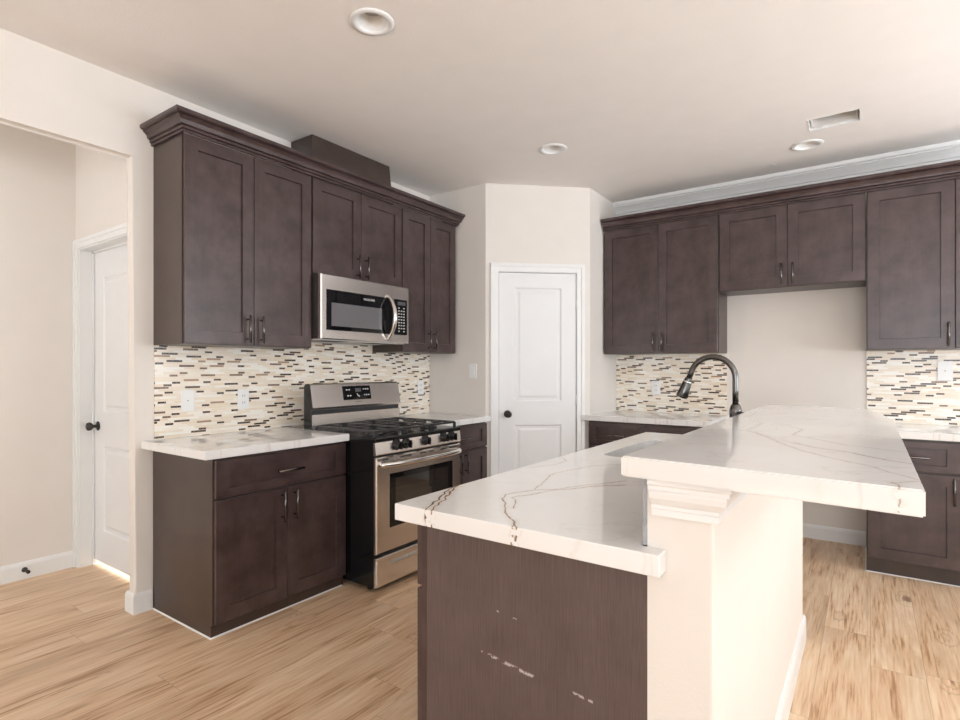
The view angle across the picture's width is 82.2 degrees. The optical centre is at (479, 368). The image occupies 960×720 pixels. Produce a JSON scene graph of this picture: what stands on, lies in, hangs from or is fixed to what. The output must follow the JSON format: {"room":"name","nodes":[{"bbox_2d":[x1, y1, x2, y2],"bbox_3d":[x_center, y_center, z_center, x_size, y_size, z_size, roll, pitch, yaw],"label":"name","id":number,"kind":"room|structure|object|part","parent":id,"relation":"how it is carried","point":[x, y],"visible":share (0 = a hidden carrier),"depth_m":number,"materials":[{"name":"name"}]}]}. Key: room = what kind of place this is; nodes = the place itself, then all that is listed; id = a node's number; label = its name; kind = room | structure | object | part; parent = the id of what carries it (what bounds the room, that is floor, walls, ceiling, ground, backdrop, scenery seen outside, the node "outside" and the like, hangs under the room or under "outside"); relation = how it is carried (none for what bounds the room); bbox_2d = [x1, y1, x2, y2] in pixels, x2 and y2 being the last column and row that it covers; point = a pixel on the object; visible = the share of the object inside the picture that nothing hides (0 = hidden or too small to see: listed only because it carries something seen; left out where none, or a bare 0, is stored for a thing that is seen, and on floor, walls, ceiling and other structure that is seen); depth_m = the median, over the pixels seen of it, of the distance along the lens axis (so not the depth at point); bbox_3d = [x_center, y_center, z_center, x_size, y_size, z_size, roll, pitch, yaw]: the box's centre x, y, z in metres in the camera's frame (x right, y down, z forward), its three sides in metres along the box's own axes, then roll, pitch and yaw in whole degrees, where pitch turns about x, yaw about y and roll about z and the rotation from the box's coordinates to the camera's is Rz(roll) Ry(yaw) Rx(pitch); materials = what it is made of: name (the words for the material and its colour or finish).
{"room":"kitchen","nodes":[
{"label":"kitchen","id":0,"kind":"room"},
{"bbox_2d":[0,123,75,566],"bbox_3d":[-4.460,-0.115,1.207,0.120,2.830,6.030,0,0,35],"label":"wall","id":1,"kind":"structure","parent":0,"point":[38,172],"depth_m":3.45,"materials":[{"name":"beige paint"}]},
{"bbox_2d":[21,567,30,573],"bbox_3d":[-2.789,1.242,3.384,0.073,0.032,0.032,0,0,35],"label":"door stop","id":2,"kind":"object","parent":1,"relation":"attached to","point":[24,569],"visible":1,"depth_m":3.39,"materials":[{"name":"brown metal"}]},
{"bbox_2d":[0,550,72,584],"bbox_3d":[-4.349,1.247,1.248,0.014,0.106,5.825,0,0,35],"label":"baseboard","id":3,"kind":"structure","parent":1,"relation":"attached to","point":[10,573],"depth_m":3.46,"materials":[{"name":"white paint"}]},
{"bbox_2d":[76,145,126,239],"bbox_3d":[-2.268,-0.115,3.424,1.146,2.830,0.120,0,0,35],"label":"wall","id":4,"kind":"structure","parent":0,"point":[101,185],"depth_m":3.43,"materials":[{"name":"beige paint"}]},
{"bbox_2d":[72,223,126,567],"bbox_3d":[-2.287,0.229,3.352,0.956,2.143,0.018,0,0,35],"label":"trim","id":5,"kind":"structure","parent":4,"relation":"attached to","point":[119,230],"depth_m":3.60,"materials":[{"name":"white paint"}]},
{"bbox_2d":[85,244,128,574],"bbox_3d":[-2.246,0.245,3.410,0.816,2.038,0.100,0,0,35],"label":"door","id":6,"kind":"structure","parent":4,"relation":"in","point":[111,426],"depth_m":3.52,"materials":[{"name":"white paint"}]},
{"bbox_3d":[-2.536,0.375,3.596,0.062,0.062,0.070,0,0,35],"label":"knob","id":7,"kind":"part","parent":6,"relation":"part of","materials":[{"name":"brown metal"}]},
{"bbox_2d":[0,28,428,593],"bbox_3d":[-2.485,-0.115,2.059,0.074,2.830,9.700,0,0,35],"label":"wall","id":8,"kind":"structure","parent":0,"point":[47,91],"depth_m":2.92,"materials":[{"name":"beige paint"}]},
{"bbox_2d":[125,589,152,614],"bbox_3d":[-1.837,1.247,2.976,0.102,0.106,0.114,0,0,35],"label":"baseboard","id":9,"kind":"structure","parent":8,"relation":"attached to","point":[137,603],"depth_m":2.94,"materials":[{"name":"white paint"}]},
{"bbox_2d":[153,133,310,348],"bbox_3d":[-1.400,-0.672,3.215,0.365,1.085,0.795,0,0,35],"label":"upper cabinet","id":10,"kind":"object","parent":8,"relation":"attached to","point":[232,228],"visible":1,"depth_m":3.02,"materials":[{"name":"brown wood"}]},
{"bbox_3d":[-1.406,-0.671,2.977,0.019,1.075,0.388,0,0,35],"label":"door","id":11,"kind":"part","parent":10,"relation":"part of","materials":[{"name":"brown wood"}]},
{"bbox_3d":[-1.294,-0.223,3.085,0.040,0.155,0.013,0,0,35],"label":"handle","id":12,"kind":"part","parent":10,"relation":"part of","materials":[{"name":"silver metal"}]},
{"bbox_3d":[-1.246,-0.223,3.152,0.040,0.155,0.013,0,0,35],"label":"handle","id":13,"kind":"part","parent":10,"relation":"part of","materials":[{"name":"silver metal"}]},
{"bbox_3d":[-1.179,-0.671,3.299,0.019,1.075,0.392,0,0,35],"label":"door","id":14,"kind":"part","parent":10,"relation":"part of","materials":[{"name":"brown wood"}]},
{"bbox_2d":[154,343,429,439],"bbox_3d":[-1.111,0.102,3.934,0.008,0.568,2.297,0,0,35],"label":"backsplash","id":15,"kind":"structure","parent":8,"relation":"attached to","point":[275,379],"depth_m":3.49,"materials":[{"name":"tile"}]},
{"bbox_2d":[181,390,193,411],"bbox_3d":[-1.666,0.180,3.136,0.006,0.122,0.074,0,0,35],"label":"outlet","id":16,"kind":"object","parent":15,"relation":"attached to","point":[187,396],"visible":1,"depth_m":3.13,"materials":[{"name":"white plastic"}]},
{"bbox_2d":[238,389,248,408],"bbox_3d":[-1.468,0.187,3.414,0.009,0.122,0.074,0,0,35],"label":"outlet","id":17,"kind":"object","parent":15,"relation":"attached to","point":[243,394],"visible":1,"depth_m":3.41,"materials":[{"name":"white plastic"}]},
{"bbox_2d":[418,380,423,394],"bbox_3d":[-0.513,0.160,4.768,0.009,0.122,0.074,0,0,35],"label":"outlet","id":18,"kind":"object","parent":15,"relation":"attached to","point":[420,382],"visible":1,"depth_m":4.76,"materials":[{"name":"white plastic"}]},
{"bbox_2d":[140,104,464,226],"bbox_3d":[-0.963,-1.257,3.808,0.396,0.096,2.408,0,0,35],"label":"crown molding","id":19,"kind":"structure","parent":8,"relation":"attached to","point":[177,119],"depth_m":3.22,"materials":[{"name":"brown wood"}]},
{"bbox_2d":[311,177,401,286],"bbox_3d":[-0.935,-0.909,3.875,0.365,0.612,0.817,0,0,35],"label":"upper cabinet","id":20,"kind":"object","parent":8,"relation":"attached to","point":[355,235],"visible":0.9,"depth_m":3.74,"materials":[{"name":"brown wood"}]},
{"bbox_3d":[-0.943,-0.908,3.632,0.019,0.602,0.401,0,0,35],"label":"door","id":21,"kind":"part","parent":20,"relation":"part of","materials":[{"name":"brown wood"}]},
{"bbox_2d":[291,134,392,204],"bbox_3d":[-0.966,-1.373,3.949,0.222,0.311,0.750,0,0,35],"label":"duct cover","id":22,"kind":"object","parent":20,"relation":"on","point":[315,146],"visible":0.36,"depth_m":3.79,"materials":[{"name":"brown wood"}]},
{"bbox_3d":[-0.825,-0.696,3.749,0.040,0.155,0.013,0,0,35],"label":"handle","id":23,"kind":"part","parent":20,"relation":"part of","materials":[{"name":"silver metal"}]},
{"bbox_2d":[311,273,407,344],"bbox_3d":[-0.882,-0.391,3.837,0.485,0.417,0.802,0,0,35],"label":"microwave","id":24,"kind":"object","parent":20,"relation":"attached to","point":[344,310],"visible":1,"depth_m":3.67,"materials":[{"name":"metal"}]},
{"bbox_3d":[-0.933,-0.188,3.873,0.350,0.008,0.782,0,0,35],"label":"panel","id":25,"kind":"part","parent":24,"relation":"part of","materials":[{"name":"silver metal"}]},
{"bbox_3d":[-0.621,-0.364,3.872,0.097,0.336,0.034,0,0,35],"label":"handle","id":26,"kind":"part","parent":24,"relation":"part of","materials":[{"name":"metal"}]},
{"bbox_3d":[-0.584,-0.393,4.019,0.028,0.410,0.162,0,0,35],"label":"control panel","id":27,"kind":"part","parent":24,"relation":"part of","materials":[{"name":"silver metal"}]},
{"bbox_3d":[-0.779,-0.696,3.814,0.040,0.155,0.013,0,0,35],"label":"handle","id":28,"kind":"part","parent":20,"relation":"part of","materials":[{"name":"silver metal"}]},
{"bbox_3d":[-0.710,-0.908,3.963,0.019,0.602,0.401,0,0,35],"label":"door","id":29,"kind":"part","parent":20,"relation":"part of","materials":[{"name":"brown wood"}]},
{"bbox_2d":[372,208,454,353],"bbox_3d":[-0.510,-0.672,4.477,0.365,1.085,0.655,0,0,35],"label":"upper cabinet","id":30,"kind":"object","parent":8,"relation":"attached to","point":[428,244],"visible":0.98,"depth_m":4.37,"materials":[{"name":"brown wood"}]},
{"bbox_3d":[-0.495,-0.671,4.268,0.019,1.075,0.320,0,0,35],"label":"door","id":31,"kind":"part","parent":30,"relation":"part of","materials":[{"name":"brown wood"}]},
{"bbox_3d":[-0.397,-0.223,4.355,0.040,0.155,0.013,0,0,35],"label":"handle","id":32,"kind":"part","parent":30,"relation":"part of","materials":[{"name":"silver metal"}]},
{"bbox_3d":[-0.357,-0.223,4.413,0.040,0.155,0.013,0,0,35],"label":"handle","id":33,"kind":"part","parent":30,"relation":"part of","materials":[{"name":"silver metal"}]},
{"bbox_3d":[-0.308,-0.671,4.532,0.019,1.075,0.320,0,0,35],"label":"door","id":34,"kind":"part","parent":30,"relation":"part of","materials":[{"name":"brown wood"}]},
{"bbox_2d":[0,0,959,202],"bbox_3d":[-0.440,-1.680,0.677,8.900,0.300,10.000,0,0,35],"label":"ceiling","id":35,"kind":"structure","parent":0,"point":[645,98],"depth_m":2.84,"materials":[{"name":"paint"}]},
{"bbox_2d":[349,7,393,35],"bbox_3d":[-0.476,-1.556,2.425,0.196,0.068,0.196,0,0,35],"label":"recessed light","id":36,"kind":"object","parent":35,"relation":"in","point":[369,21],"visible":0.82,"depth_m":2.46,"materials":[{"name":"white paint"}]},
{"bbox_2d":[539,143,566,154],"bbox_3d":[0.508,-1.556,3.825,0.196,0.068,0.196,0,0,35],"label":"recessed light","id":37,"kind":"object","parent":35,"relation":"in","point":[552,148],"visible":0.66,"depth_m":3.87,"materials":[{"name":"white paint"}]},
{"bbox_2d":[791,139,823,150],"bbox_3d":[2.234,-1.556,3.756,0.196,0.068,0.196,0,0,35],"label":"recessed light","id":38,"kind":"object","parent":35,"relation":"in","point":[810,144],"visible":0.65,"depth_m":3.79,"materials":[{"name":"white paint"}]},
{"bbox_2d":[807,108,861,131],"bbox_3d":[2.178,-1.628,3.384,0.278,0.200,0.205,0,0,35],"label":"air vent","id":39,"kind":"object","parent":35,"relation":"attached to","point":[853,114],"visible":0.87,"depth_m":3.44,"materials":[{"name":"white metal"}]},
{"bbox_2d":[0,537,959,719],"bbox_3d":[-0.440,1.350,0.677,8.900,0.100,10.000,0,0,35],"label":"floor","id":40,"kind":"structure","parent":0,"point":[878,646],"depth_m":2.52,"materials":[{"name":"brown wood"}]},
{"bbox_2d":[153,441,345,637],"bbox_3d":[-1.270,0.866,3.128,0.662,0.868,0.814,0,0,35],"label":"base cabinet","id":41,"kind":"object","parent":40,"relation":"on","point":[238,541],"visible":0.99,"depth_m":2.86,"materials":[{"name":"brown wood"}]},
{"bbox_2d":[141,427,348,459],"bbox_3d":[-1.297,0.407,3.114,0.649,0.042,0.874,0,0,35],"label":"countertop","id":42,"kind":"structure","parent":41,"relation":"on","point":[231,444],"depth_m":2.93,"materials":[{"name":"white stone"}]},
{"bbox_2d":[153,584,341,639],"bbox_3d":[-1.300,1.297,3.138,0.588,0.006,0.810,0,0,35],"label":"trim","id":43,"kind":"structure","parent":41,"relation":"attached to","point":[156,610],"depth_m":2.85,"materials":[{"name":"white paint"}]},
{"bbox_3d":[-1.157,0.932,2.800,0.019,0.592,0.398,0,0,35],"label":"door","id":44,"kind":"part","parent":41,"relation":"part of","materials":[{"name":"brown wood"}]},
{"bbox_3d":[-1.040,0.533,2.966,0.019,0.182,0.803,0,0,35],"label":"drawer","id":45,"kind":"part","parent":41,"relation":"part of","materials":[{"name":"brown wood"}]},
{"bbox_3d":[-1.039,0.728,2.916,0.040,0.160,0.013,0,0,35],"label":"handle","id":46,"kind":"part","parent":41,"relation":"part of","materials":[{"name":"silver metal"}]},
{"bbox_3d":[-1.016,0.538,2.949,0.040,0.013,0.160,0,0,35],"label":"handle","id":47,"kind":"part","parent":41,"relation":"part of","materials":[{"name":"silver metal"}]},
{"bbox_3d":[-0.994,0.728,2.980,0.040,0.160,0.013,0,0,35],"label":"handle","id":48,"kind":"part","parent":41,"relation":"part of","materials":[{"name":"silver metal"}]},
{"bbox_3d":[-0.924,0.932,3.130,0.019,0.592,0.401,0,0,35],"label":"door","id":49,"kind":"part","parent":41,"relation":"part of","materials":[{"name":"brown wood"}]},
{"bbox_2d":[304,382,461,589],"bbox_3d":[-0.601,0.698,3.656,0.736,1.205,0.810,0,0,35],"label":"gas range","id":50,"kind":"object","parent":40,"relation":"on","point":[390,460],"visible":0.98,"depth_m":3.36,"materials":[{"name":"silver metal"}]},
{"bbox_3d":[-0.852,0.163,3.814,0.021,0.094,0.250,0,0,35],"label":"display panel","id":51,"kind":"part","parent":50,"relation":"part of","materials":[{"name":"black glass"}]},
{"bbox_2d":[314,417,459,442],"bbox_3d":[-0.622,0.394,3.671,0.621,0.068,0.810,0,0,35],"label":"cooktop","id":52,"kind":"object","parent":50,"relation":"in","point":[359,429],"depth_m":3.54,"materials":[{"name":"metal"}]},
{"bbox_3d":[-0.374,1.181,3.496,0.021,0.170,0.800,0,0,35],"label":"warming drawer","id":53,"kind":"part","parent":50,"relation":"part of","materials":[{"name":"silver metal"}]},
{"bbox_3d":[-0.484,0.457,3.293,0.049,0.062,0.062,0,0,35],"label":"knob","id":54,"kind":"part","parent":50,"relation":"part of","materials":[{"name":"black plastic"}]},
{"bbox_3d":[-0.435,0.457,3.362,0.049,0.062,0.062,0,0,35],"label":"knob","id":55,"kind":"part","parent":50,"relation":"part of","materials":[{"name":"black plastic"}]},
{"bbox_3d":[-0.374,0.794,3.496,0.021,0.560,0.800,0,0,35],"label":"oven door","id":56,"kind":"part","parent":50,"relation":"part of","materials":[{"name":"silver metal"}]},
{"bbox_3d":[-0.374,0.462,3.496,0.021,0.080,0.806,0,0,35],"label":"control panel","id":57,"kind":"part","parent":50,"relation":"part of","materials":[{"name":"silver metal"}]},
{"bbox_3d":[-0.333,0.558,3.467,0.082,0.033,0.770,0,0,35],"label":"handle","id":58,"kind":"part","parent":50,"relation":"part of","materials":[{"name":"metal"}]},
{"bbox_3d":[-0.359,0.776,3.493,0.002,0.252,0.510,0,0,35],"label":"glass pane","id":59,"kind":"part","parent":50,"relation":"part of","materials":[{"name":"black glass"}]},
{"bbox_3d":[-0.333,0.457,3.507,0.049,0.062,0.062,0,0,35],"label":"knob","id":60,"kind":"part","parent":50,"relation":"part of","materials":[{"name":"black plastic"}]},
{"bbox_3d":[-0.225,0.457,3.659,0.049,0.062,0.062,0,0,35],"label":"knob","id":61,"kind":"part","parent":50,"relation":"part of","materials":[{"name":"black plastic"}]},
{"bbox_3d":[-0.176,0.457,3.729,0.049,0.062,0.062,0,0,35],"label":"knob","id":62,"kind":"part","parent":50,"relation":"part of","materials":[{"name":"black plastic"}]},
{"bbox_2d":[458,422,486,484],"bbox_3d":[-0.370,0.866,4.405,0.662,0.868,0.671,0,0,35],"label":"base cabinet","id":63,"kind":"object","parent":40,"relation":"on","point":[473,456],"visible":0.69,"depth_m":4.36,"materials":[{"name":"brown wood"}]},
{"bbox_2d":[400,413,490,425],"bbox_3d":[-0.368,0.407,4.430,0.649,0.042,0.720,0,0,35],"label":"countertop","id":64,"kind":"structure","parent":63,"relation":"on","point":[460,419],"depth_m":4.38,"materials":[{"name":"white stone"}]},
{"bbox_3d":[-0.238,0.932,4.103,0.019,0.592,0.319,0,0,35],"label":"door","id":65,"kind":"part","parent":63,"relation":"part of","materials":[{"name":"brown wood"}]},
{"bbox_3d":[-0.142,0.728,4.188,0.040,0.160,0.013,0,0,35],"label":"handle","id":66,"kind":"part","parent":63,"relation":"part of","materials":[{"name":"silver metal"}]},
{"bbox_3d":[-0.098,0.728,4.250,0.040,0.160,0.013,0,0,35],"label":"handle","id":67,"kind":"part","parent":63,"relation":"part of","materials":[{"name":"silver metal"}]},
{"bbox_3d":[-0.140,0.533,4.242,0.019,0.182,0.660,0,0,35],"label":"drawer","id":68,"kind":"part","parent":63,"relation":"part of","materials":[{"name":"brown wood"}]},
{"bbox_3d":[-0.046,0.932,4.374,0.019,0.592,0.337,0,0,35],"label":"door","id":69,"kind":"part","parent":63,"relation":"part of","materials":[{"name":"brown wood"}]},
{"bbox_2d":[418,525,646,719],"bbox_3d":[0.680,0.867,2.269,0.718,0.866,2.108,0,0,35],"label":"base cabinet","id":70,"kind":"object","parent":40,"relation":"on","point":[506,632],"visible":0.3,"depth_m":1.38,"materials":[{"name":"brown wood"}]},
{"bbox_3d":[-0.044,0.533,1.781,0.019,0.182,0.456,0,0,35],"label":"drawer","id":71,"kind":"part","parent":70,"relation":"part of","materials":[{"name":"brown wood"}]},
{"bbox_3d":[-0.044,0.928,1.781,0.019,0.584,0.456,0,0,35],"label":"door","id":72,"kind":"part","parent":70,"relation":"part of","materials":[{"name":"brown wood"}]},
{"bbox_3d":[0.445,0.830,2.437,0.022,0.791,2.095,0,0,35],"label":"frame","id":73,"kind":"part","parent":70,"relation":"part of","materials":[{"name":"brown wood"}]},
{"bbox_2d":[395,432,682,577],"bbox_3d":[0.694,0.409,2.253,0.760,0.047,2.198,0,0,35],"label":"countertop","id":74,"kind":"structure","parent":70,"relation":"on","point":[579,505],"depth_m":1.53,"materials":[{"name":"stone"}]},
{"bbox_2d":[676,354,743,416],"bbox_3d":[1.076,0.158,2.576,0.316,0.456,0.104,0,0,35],"label":"faucet","id":75,"kind":"object","parent":74,"relation":"on","point":[735,409],"visible":0.78,"depth_m":2.55,"materials":[{"name":"metal"}]},
{"bbox_2d":[589,420,701,447],"bbox_3d":[1.471,0.866,4.569,0.963,0.868,0.682,0,0,35],"label":"base cabinet","id":76,"kind":"object","parent":40,"relation":"on","point":[600,432],"visible":0.21,"depth_m":4.44,"materials":[{"name":"brown wood"}]},
{"bbox_3d":[1.093,0.538,4.442,0.160,0.013,0.040,0,0,35],"label":"handle","id":77,"kind":"part","parent":76,"relation":"part of","materials":[{"name":"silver metal"}]},
{"bbox_3d":[1.110,0.533,4.466,0.481,0.182,0.019,0,0,35],"label":"drawer","id":78,"kind":"part","parent":76,"relation":"part of","materials":[{"name":"brown wood"}]},
{"bbox_2d":[581,410,728,426],"bbox_3d":[1.458,0.407,4.595,1.025,0.042,0.667,0,0,35],"label":"countertop","id":79,"kind":"structure","parent":76,"relation":"on","point":[679,419],"depth_m":4.42,"materials":[{"name":"white stone"}]},
{"bbox_3d":[1.501,0.533,4.191,0.467,0.182,0.019,0,0,35],"label":"drawer","id":80,"kind":"part","parent":76,"relation":"part of","materials":[{"name":"brown wood"}]},
{"bbox_2d":[867,439,959,585],"bbox_3d":[3.013,0.866,3.481,0.925,0.868,0.682,0,0,35],"label":"base cabinet","id":81,"kind":"object","parent":40,"relation":"on","point":[928,547],"visible":0.76,"depth_m":3.34,"materials":[{"name":"brown wood"}]},
{"bbox_2d":[865,546,959,586],"bbox_3d":[3.031,1.297,3.513,0.932,0.006,0.586,0,0,35],"label":"trim","id":82,"kind":"structure","parent":81,"relation":"attached to","point":[866,546],"depth_m":3.44,"materials":[{"name":"white paint"}]},
{"bbox_3d":[2.657,0.915,3.375,0.455,0.559,0.019,0,0,35],"label":"door","id":83,"kind":"part","parent":81,"relation":"part of","materials":[{"name":"brown wood"}]},
{"bbox_3d":[2.640,0.538,3.351,0.160,0.013,0.040,0,0,35],"label":"handle","id":84,"kind":"part","parent":81,"relation":"part of","materials":[{"name":"silver metal"}]},
{"bbox_2d":[895,423,959,441],"bbox_3d":[3.025,0.407,3.490,0.980,0.042,0.667,0,0,35],"label":"countertop","id":85,"kind":"structure","parent":81,"relation":"on","point":[906,431],"depth_m":3.38,"materials":[{"name":"white stone"}]},
{"bbox_3d":[2.657,0.533,3.375,0.455,0.182,0.019,0,0,35],"label":"drawer","id":86,"kind":"part","parent":81,"relation":"part of","materials":[{"name":"brown wood"}]},
{"bbox_3d":[2.796,0.728,3.241,0.013,0.160,0.040,0,0,35],"label":"handle","id":87,"kind":"part","parent":81,"relation":"part of","materials":[{"name":"silver metal"}]},
{"bbox_2d":[429,183,615,476],"bbox_3d":[0.438,-0.115,4.834,1.740,2.830,0.507,0,0,-8],"label":"wall","id":88,"kind":"structure","parent":0,"point":[501,223],"depth_m":4.63,"materials":[{"name":"beige paint"}]},
{"bbox_2d":[469,364,476,377],"bbox_3d":[-0.059,0.017,4.600,0.074,0.122,0.010,0,0,35],"label":"light switch","id":89,"kind":"object","parent":88,"relation":"attached to","point":[472,367],"visible":1,"depth_m":4.60,"materials":[{"name":"white plastic"}]},
{"bbox_2d":[490,262,584,475],"bbox_3d":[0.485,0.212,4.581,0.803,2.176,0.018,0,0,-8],"label":"trim","id":90,"kind":"structure","parent":88,"relation":"attached to","point":[495,268],"depth_m":4.54,"materials":[{"name":"white paint"}]},
{"bbox_2d":[499,272,576,473],"bbox_3d":[0.487,0.244,4.579,0.666,2.088,0.105,0,0,-8],"label":"door","id":91,"kind":"structure","parent":88,"relation":"in","point":[538,397],"depth_m":4.60,"materials":[{"name":"white paint"}]},
{"bbox_3d":[0.232,0.373,4.528,0.062,0.062,0.070,0,0,-8],"label":"knob","id":92,"kind":"part","parent":91,"relation":"part of","materials":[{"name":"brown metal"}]},
{"bbox_2d":[647,489,802,719],"bbox_3d":[0.957,0.766,1.919,0.137,1.068,1.860,0,0,35],"label":"wall","id":93,"kind":"structure","parent":0,"point":[725,613],"depth_m":1.21,"materials":[{"name":"beige paint"}]},
{"bbox_2d":[642,479,646,544],"bbox_3d":[0.361,0.309,1.205,0.012,0.152,0.005,0,0,35],"label":"trim","id":94,"kind":"structure","parent":93,"relation":"attached to","point":[644,532],"depth_m":1.21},
{"bbox_2d":[647,479,747,524],"bbox_3d":[0.973,0.273,1.908,0.177,0.081,1.940,0,0,35],"label":"trim","id":95,"kind":"structure","parent":93,"relation":"attached to","point":[667,499],"depth_m":1.13,"materials":[{"name":"white paint"}]},
{"bbox_2d":[621,404,925,517],"bbox_3d":[1.121,0.210,1.904,0.517,0.044,2.216,0,0,35],"label":"countertop","id":96,"kind":"structure","parent":93,"relation":"on","point":[858,458],"depth_m":1.16,"materials":[{"name":"stone"}]},
{"bbox_2d":[775,615,805,719],"bbox_3d":[0.963,1.240,1.915,0.151,0.120,1.888,0,0,35],"label":"baseboard","id":97,"kind":"structure","parent":93,"relation":"attached to","point":[785,703],"depth_m":2.19,"materials":[{"name":"white paint"}]},
{"bbox_2d":[619,214,951,545],"bbox_3d":[3.011,-0.115,3.982,6.870,2.830,0.120,0,0,35],"label":"wall","id":98,"kind":"structure","parent":0,"point":[802,348],"depth_m":4.26,"materials":[{"name":"beige paint"}]},
{"bbox_2d":[605,215,726,354],"bbox_3d":[1.566,-0.672,4.703,0.946,1.085,0.370,0,0,35],"label":"upper cabinet","id":99,"kind":"object","parent":98,"relation":"attached to","point":[663,296],"visible":1,"depth_m":4.55,"materials":[{"name":"brown wood"}]},
{"bbox_3d":[1.295,-0.671,4.727,0.465,1.075,0.019,0,0,35],"label":"door","id":100,"kind":"part","parent":99,"relation":"part of","materials":[{"name":"brown wood"}]},
{"bbox_3d":[1.441,-0.223,4.589,0.013,0.155,0.040,0,0,35],"label":"handle","id":101,"kind":"part","parent":99,"relation":"part of","materials":[{"name":"silver metal"}]},
{"bbox_3d":[1.500,-0.223,4.547,0.013,0.155,0.040,0,0,35],"label":"handle","id":102,"kind":"part","parent":99,"relation":"part of","materials":[{"name":"silver metal"}]},
{"bbox_3d":[1.679,-0.671,4.457,0.466,1.075,0.019,0,0,35],"label":"door","id":103,"kind":"part","parent":99,"relation":"part of","materials":[{"name":"brown wood"}]},
{"bbox_2d":[616,353,726,414],"bbox_3d":[1.663,0.128,4.855,0.958,0.515,0.008,0,0,35],"label":"backsplash","id":104,"kind":"structure","parent":98,"relation":"attached to","point":[635,374],"depth_m":4.85,"materials":[{"name":"tile"}]},
{"bbox_2d":[652,381,659,394],"bbox_3d":[1.571,0.168,4.909,0.074,0.122,0.009,0,0,35],"label":"outlet","id":105,"kind":"object","parent":104,"relation":"attached to","point":[655,384],"visible":1,"depth_m":4.91,"materials":[{"name":"white plastic"}]},
{"bbox_2d":[613,140,959,216],"bbox_3d":[3.462,-1.475,3.537,5.420,0.110,0.088,0,0,35],"label":"trim","id":106,"kind":"structure","parent":98,"relation":"attached to","point":[949,151],"depth_m":4.23,"materials":[{"name":"white paint"}]},
{"bbox_2d":[719,192,865,295],"bbox_3d":[2.340,-0.910,4.157,0.943,0.610,0.370,0,0,35],"label":"upper cabinet","id":107,"kind":"object","parent":98,"relation":"attached to","point":[820,244],"visible":1,"depth_m":4.01,"materials":[{"name":"brown wood"}]},
{"bbox_3d":[2.070,-0.909,4.181,0.464,0.600,0.019,0,0,35],"label":"door","id":108,"kind":"part","parent":107,"relation":"part of","materials":[{"name":"brown wood"}]},
{"bbox_2d":[601,160,959,231],"bbox_3d":[2.240,-1.257,4.004,2.856,0.096,0.068,0,0,35],"label":"crown molding","id":109,"kind":"structure","parent":107,"relation":"attached to","point":[946,170],"depth_m":3.97,"materials":[{"name":"brown wood"}]},
{"bbox_3d":[2.215,-0.698,4.042,0.013,0.155,0.040,0,0,35],"label":"handle","id":110,"kind":"part","parent":107,"relation":"part of","materials":[{"name":"silver metal"}]},
{"bbox_3d":[2.274,-0.698,4.001,0.013,0.155,0.040,0,0,35],"label":"handle","id":111,"kind":"part","parent":107,"relation":"part of","materials":[{"name":"silver metal"}]},
{"bbox_3d":[2.453,-0.909,3.911,0.464,0.600,0.019,0,0,35],"label":"door","id":112,"kind":"part","parent":107,"relation":"part of","materials":[{"name":"brown wood"}]},
{"bbox_2d":[803,523,865,546],"bbox_3d":[2.449,1.247,4.297,0.928,0.106,0.014,0,0,35],"label":"baseboard","id":113,"kind":"structure","parent":98,"relation":"attached to","point":[847,536],"depth_m":4.14,"materials":[{"name":"white paint"}]},
{"bbox_2d":[866,178,959,350],"bbox_3d":[3.106,-0.672,3.616,0.927,1.085,0.370,0,0,35],"label":"upper cabinet","id":114,"kind":"object","parent":98,"relation":"attached to","point":[913,231],"visible":1,"depth_m":3.63,"materials":[{"name":"brown wood"}]},
{"bbox_3d":[2.983,-0.223,3.501,0.013,0.155,0.040,0,0,35],"label":"handle","id":115,"kind":"part","parent":114,"relation":"part of","materials":[{"name":"silver metal"}]},
{"bbox_3d":[3.216,-0.671,3.372,0.456,1.075,0.019,0,0,35],"label":"door","id":116,"kind":"part","parent":114,"relation":"part of","materials":[{"name":"brown wood"}]},
{"bbox_2d":[867,350,959,425],"bbox_3d":[3.211,0.128,3.763,0.926,0.515,0.008,0,0,35],"label":"backsplash","id":117,"kind":"structure","parent":98,"relation":"attached to","point":[903,386],"depth_m":3.87,"materials":[{"name":"tile"}]},
{"bbox_2d":[937,361,952,380],"bbox_3d":[3.188,0.013,3.770,0.082,0.135,0.006,0,0,35],"label":"outlet","id":118,"kind":"object","parent":117,"relation":"attached to","point":[944,368],"visible":1,"depth_m":3.77,"materials":[{"name":"white plastic"}]}
]}

